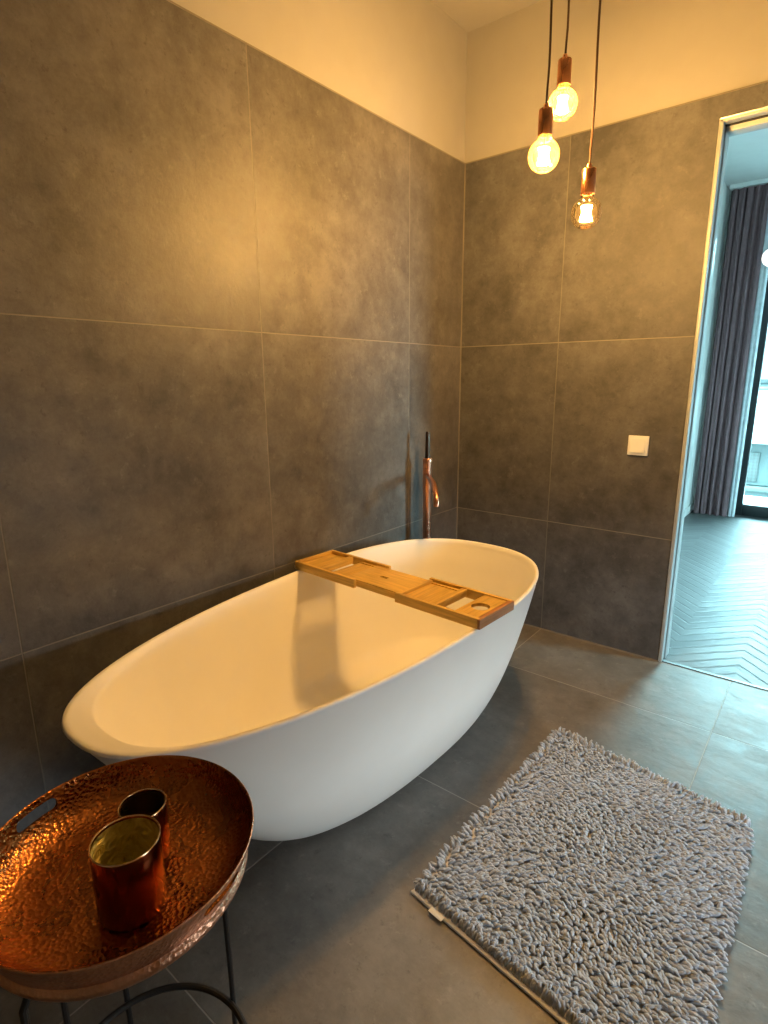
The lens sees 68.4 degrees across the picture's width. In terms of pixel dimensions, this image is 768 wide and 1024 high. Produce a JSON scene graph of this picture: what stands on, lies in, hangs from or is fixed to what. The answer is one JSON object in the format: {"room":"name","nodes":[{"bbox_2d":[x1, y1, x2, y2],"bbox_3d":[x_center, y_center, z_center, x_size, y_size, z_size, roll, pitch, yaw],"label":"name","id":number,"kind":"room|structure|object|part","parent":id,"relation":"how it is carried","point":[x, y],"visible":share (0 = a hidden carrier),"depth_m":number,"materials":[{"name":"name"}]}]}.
{"room":"bathroom","nodes":[
{"label":"bathroom","id":0,"kind":"room"},
{"bbox_2d":[0,0,466,832],"bbox_3d":[-0.919,-0.438,1.293,0.140,2.660,4.170,10,17,38],"label":"wall","id":1,"kind":"structure","parent":0,"point":[231,285],"depth_m":1.64,"materials":[{"name":"tile"}]},
{"bbox_2d":[168,0,767,163],"bbox_3d":[0.221,-1.032,0.231,2.789,0.003,3.959,10,17,38],"label":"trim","id":2,"kind":"structure","parent":1,"relation":"attached to","point":[168,0],"depth_m":1.99,"materials":[{"name":"plastic"}]},
{"bbox_2d":[0,510,767,1023],"bbox_3d":[1.980,0.933,1.446,4.820,0.121,7.520,10,17,38],"label":"floor","id":3,"kind":"structure","parent":0,"point":[327,927],"depth_m":1.49,"materials":[{"name":"tile"}]},
{"bbox_2d":[0,755,253,1023],"bbox_3d":[-0.364,0.733,0.848,0.362,0.577,0.362,10,17,38],"label":"tray table","id":4,"kind":"object","parent":3,"relation":"on","point":[55,947],"visible":0.96,"depth_m":0.79,"materials":[{"name":"orange metal"}]},
{"bbox_3d":[-0.423,0.804,0.725,0.010,0.496,0.026,5,14,23],"label":"leg","id":5,"kind":"part","parent":4,"relation":"part of","materials":[{"name":"black metal"}]},
{"bbox_3d":[-0.505,0.764,0.899,0.026,0.496,0.010,4,14,16],"label":"leg","id":6,"kind":"part","parent":4,"relation":"part of","materials":[{"name":"black metal"}]},
{"bbox_2d":[88,814,167,931],"bbox_3d":[-0.333,0.470,0.740,0.086,0.101,0.086,10,17,38],"label":"votive holder","id":7,"kind":"object","parent":4,"relation":"on","point":[126,856],"visible":1,"depth_m":0.72,"materials":[{"name":"orange metal"}]},
{"bbox_3d":[-0.453,0.746,0.972,0.010,0.496,0.026,-10,16,-36],"label":"leg","id":8,"kind":"part","parent":4,"relation":"part of","materials":[{"name":"black metal"}]},
{"bbox_2d":[117,788,171,858],"bbox_3d":[-0.347,0.460,0.821,0.066,0.084,0.066,10,17,38],"label":"votive holder","id":9,"kind":"object","parent":4,"relation":"on","point":[152,802],"visible":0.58,"depth_m":0.83,"materials":[{"name":"orange metal"}]},
{"bbox_3d":[-0.275,0.745,0.973,0.010,0.496,0.026,10,17,38],"label":"leg","id":10,"kind":"part","parent":4,"relation":"part of","materials":[{"name":"black metal"}]},
{"bbox_2d":[61,538,538,840],"bbox_3d":[-0.084,0.539,1.767,0.776,0.530,1.652,10,17,38],"label":"bathtub","id":11,"kind":"object","parent":3,"relation":"on","point":[325,699],"visible":0.84,"depth_m":1.60,"materials":[{"name":"white ceramic"}]},
{"bbox_2d":[295,550,513,629],"bbox_3d":[0.029,0.231,1.848,0.784,0.030,0.185,11,18,41],"label":"caddy","id":12,"kind":"object","parent":11,"relation":"on","point":[432,596],"visible":1,"depth_m":1.78,"materials":[{"name":"brown wood"}]},
{"bbox_3d":[-0.021,0.247,1.794,0.430,0.018,0.011,11,18,41],"label":"rail","id":13,"kind":"part","parent":12,"relation":"part of","materials":[{"name":"brown wood"}]},
{"bbox_3d":[0.014,0.223,1.859,0.240,0.009,0.152,11,18,41],"label":"panel","id":14,"kind":"part","parent":12,"relation":"part of","materials":[{"name":"brown wood"}]},
{"bbox_3d":[0.078,0.221,1.902,0.430,0.018,0.011,11,18,41],"label":"rail","id":15,"kind":"part","parent":12,"relation":"part of","materials":[{"name":"brown wood"}]},
{"bbox_2d":[406,584,454,602],"bbox_3d":[0.146,0.255,1.744,0.116,0.007,0.157,11,18,41],"label":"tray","id":16,"kind":"object","parent":12,"relation":"attached to","point":[418,593],"depth_m":1.75,"materials":[{"name":"brown wood"}]},
{"bbox_2d":[423,431,439,538],"bbox_3d":[0.217,0.145,2.479,0.090,0.967,0.332,-3,13,-10],"label":"tub filler","id":17,"kind":"object","parent":3,"relation":"on","point":[429,484],"visible":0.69,"depth_m":2.52,"materials":[{"name":"orange metal"}]},
{"bbox_3d":[0.203,-0.099,2.396,0.025,0.095,0.289,-1,13,-3],"label":"spout","id":18,"kind":"part","parent":17,"relation":"part of","materials":[{"name":"orange metal"}]},
{"bbox_2d":[410,726,754,1023],"bbox_3d":[0.547,0.868,1.436,0.641,0.031,0.889,11,17,40],"label":"bath mat","id":19,"kind":"object","parent":3,"relation":"on","point":[606,891],"visible":1,"depth_m":1.34,"materials":[{"name":"grey fabric"}]},
{"bbox_2d":[662,660,767,690],"bbox_3d":[1.586,0.711,2.142,1.004,0.008,0.018,10,17,38],"label":"trim","id":20,"kind":"structure","parent":3,"relation":"on","point":[664,661],"depth_m":2.31,"materials":[{"name":"metal"}]},
{"bbox_2d":[431,0,767,190],"bbox_3d":[1.960,-1.773,0.809,4.820,0.120,7.520,10,17,38],"label":"ceiling","id":21,"kind":"structure","parent":0,"point":[747,154],"depth_m":3.52,"materials":[{"name":"white paint"}]},
{"bbox_2d":[528,0,559,173],"bbox_3d":[0.442,-1.391,1.480,0.087,0.908,0.087,10,17,38],"label":"pendant lamp","id":22,"kind":"object","parent":21,"relation":"hanging from","point":[545,118],"visible":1,"depth_m":1.55,"materials":[{"name":"orange glass"}]},
{"bbox_3d":[0.445,-0.996,1.573,0.087,0.097,0.087,10,17,38],"label":"bulb","id":23,"kind":"part","parent":22,"relation":"part of","materials":[{"name":"yellow glass"}]},
{"bbox_2d":[538,103,552,138],"bbox_3d":[0.444,-1.077,1.554,0.039,0.078,0.039,10,17,38],"label":"socket","id":24,"kind":"object","parent":22,"relation":"attached to","point":[545,118],"depth_m":1.54,"materials":[{"name":"orange metal"}]},
{"bbox_2d":[548,0,577,121],"bbox_3d":[0.520,-1.507,1.581,0.085,0.730,0.085,10,17,38],"label":"pendant lamp","id":25,"kind":"object","parent":21,"relation":"hanging from","point":[564,63],"visible":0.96,"depth_m":1.64,"materials":[{"name":"orange glass"}]},
{"bbox_3d":[0.522,-1.197,1.653,0.085,0.094,0.085,10,17,38],"label":"bulb","id":26,"kind":"part","parent":25,"relation":"part of","materials":[{"name":"yellow glass"}]},
{"bbox_2d":[557,53,571,88],"bbox_3d":[0.522,-1.277,1.635,0.039,0.078,0.039,10,17,38],"label":"socket","id":27,"kind":"object","parent":25,"relation":"attached to","point":[564,63],"depth_m":1.62,"materials":[{"name":"orange metal"}]},
{"bbox_2d":[570,0,601,229],"bbox_3d":[0.572,-1.322,1.499,0.086,1.054,0.086,10,17,38],"label":"pendant lamp","id":28,"kind":"object","parent":21,"relation":"hanging from","point":[588,178],"visible":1,"depth_m":1.58,"materials":[{"name":"clear glass"}]},
{"bbox_3d":[0.576,-0.855,1.609,0.086,0.096,0.086,10,17,38],"label":"bulb","id":29,"kind":"part","parent":28,"relation":"part of","materials":[{"name":"clear glass"}]},
{"bbox_2d":[580,163,596,196],"bbox_3d":[0.575,-0.936,1.590,0.039,0.078,0.039,10,17,38],"label":"socket","id":30,"kind":"object","parent":28,"relation":"attached to","point":[588,178],"depth_m":1.58,"materials":[{"name":"orange metal"}]},
{"bbox_2d":[762,250,767,265],"bbox_3d":[2.415,-1.927,3.440,0.110,0.809,0.110,10,17,38],"label":"globe pendant","id":31,"kind":"object","parent":21,"relation":"hanging from","point":[765,255],"visible":1,"depth_m":3.52,"materials":[{"name":"white glass"}]},
{"bbox_2d":[457,0,767,659],"bbox_3d":[1.534,-0.602,1.915,2.910,2.660,0.100,10,17,38],"label":"wall","id":32,"kind":"structure","parent":0,"point":[576,343],"depth_m":2.37,"materials":[{"name":"tile"}]},
{"bbox_2d":[456,164,465,538],"bbox_3d":[0.377,-0.539,2.816,0.006,2.142,0.006,10,17,38],"label":"trim","id":33,"kind":"structure","parent":32,"relation":"attached to","point":[465,164],"depth_m":2.75,"materials":[{"name":"plastic"}]},
{"bbox_2d":[524,623,658,661],"bbox_3d":[0.784,0.573,2.749,1.026,0.007,0.007,10,17,38],"label":"baseboard","id":34,"kind":"structure","parent":32,"relation":"attached to","point":[524,623],"depth_m":2.60,"materials":[{"name":"tile"}]},
{"bbox_2d":[627,435,649,455],"bbox_3d":[1.044,-0.273,2.324,0.080,0.080,0.014,10,17,38],"label":"light switch","id":35,"kind":"object","parent":32,"relation":"attached to","point":[637,445],"visible":1,"depth_m":2.32,"materials":[{"name":"white plastic"}]},
{"bbox_2d":[658,106,767,661],"bbox_3d":[1.600,-0.302,1.933,1.009,2.068,0.110,10,17,38],"label":"door frame","id":36,"kind":"structure","parent":32,"relation":"in","point":[756,119],"depth_m":2.15,"materials":[{"name":"grey paint"}]},
{"bbox_2d":[686,182,729,507],"bbox_3d":[1.862,-1.050,3.810,0.100,2.660,3.350,10,17,38],"label":"wall","id":37,"kind":"structure","parent":0,"point":[726,192],"depth_m":4.75,"materials":[{"name":"white paint"}]},
{"bbox_2d":[684,503,693,516],"bbox_3d":[1.852,0.236,3.996,0.012,0.069,3.150,10,17,38],"label":"baseboard","id":38,"kind":"structure","parent":37,"relation":"attached to","point":[689,508],"depth_m":5.04,"materials":[{"name":"white paint"}]},
{"bbox_2d":[693,183,767,515],"bbox_3d":[2.871,-1.255,4.701,0.264,2.613,0.087,11,17,39],"label":"curtain","id":39,"kind":"object","parent":37,"relation":"hanging from","point":[748,213],"visible":1,"depth_m":4.65,"materials":[{"name":"fabric"}]},
{"bbox_2d":[730,178,767,191],"bbox_3d":[4.055,-2.335,3.467,3.340,0.032,0.100,10,17,38],"label":"trim","id":40,"kind":"structure","parent":37,"relation":"attached to","point":[764,181],"depth_m":4.37,"materials":[{"name":"white paint"}]},
{"bbox_2d":[693,191,731,509],"bbox_3d":[4.472,-1.052,3.737,4.065,2.660,0.200,10,17,38],"label":"wall","id":41,"kind":"structure","parent":0,"point":[730,191],"depth_m":4.87,"materials":[{"name":"white paint"}]},
{"bbox_2d":[727,216,767,516],"bbox_3d":[3.011,-1.237,4.632,0.058,2.619,0.036,10,17,38],"label":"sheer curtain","id":42,"kind":"object","parent":41,"relation":"hanging from","point":[763,276],"visible":0.98,"depth_m":4.66,"materials":[{"name":"fabric"}]},
{"bbox_2d":[735,278,767,518],"bbox_3d":[3.441,-1.118,4.510,0.875,2.450,0.070,10,17,38],"label":"window","id":43,"kind":"structure","parent":41,"relation":"in","point":[744,509],"depth_m":4.83,"materials":[{"name":"black metal"}]},
{"bbox_2d":[743,495,767,505],"bbox_3d":[4.577,0.200,4.677,7.500,0.190,0.900,10,17,38],"label":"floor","id":44,"kind":"structure","parent":0,"point":[747,499],"depth_m":5.63,"materials":[{"name":"white"}]},
{"label":"outside","id":45,"kind":"structure","parent":0,"visible":0},
{"bbox_2d":[745,333,767,497],"bbox_3d":[9.862,-0.410,10.905,17.200,10.050,2.120,10,17,38],"label":"apartment building","id":46,"kind":"structure","parent":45,"point":[757,476],"depth_m":12.05,"materials":[{"name":"white"}]},
{"bbox_3d":[7.959,-0.982,12.259,0.260,0.630,0.070,10,17,38],"label":"lattice panel","id":47,"kind":"part","parent":46,"relation":"part of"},
{"bbox_3d":[7.980,-3.384,11.596,1.340,1.290,0.020,10,17,38],"label":"pane","id":48,"kind":"part","parent":46,"relation":"part of","materials":[{"name":"white glass"}]}
]}

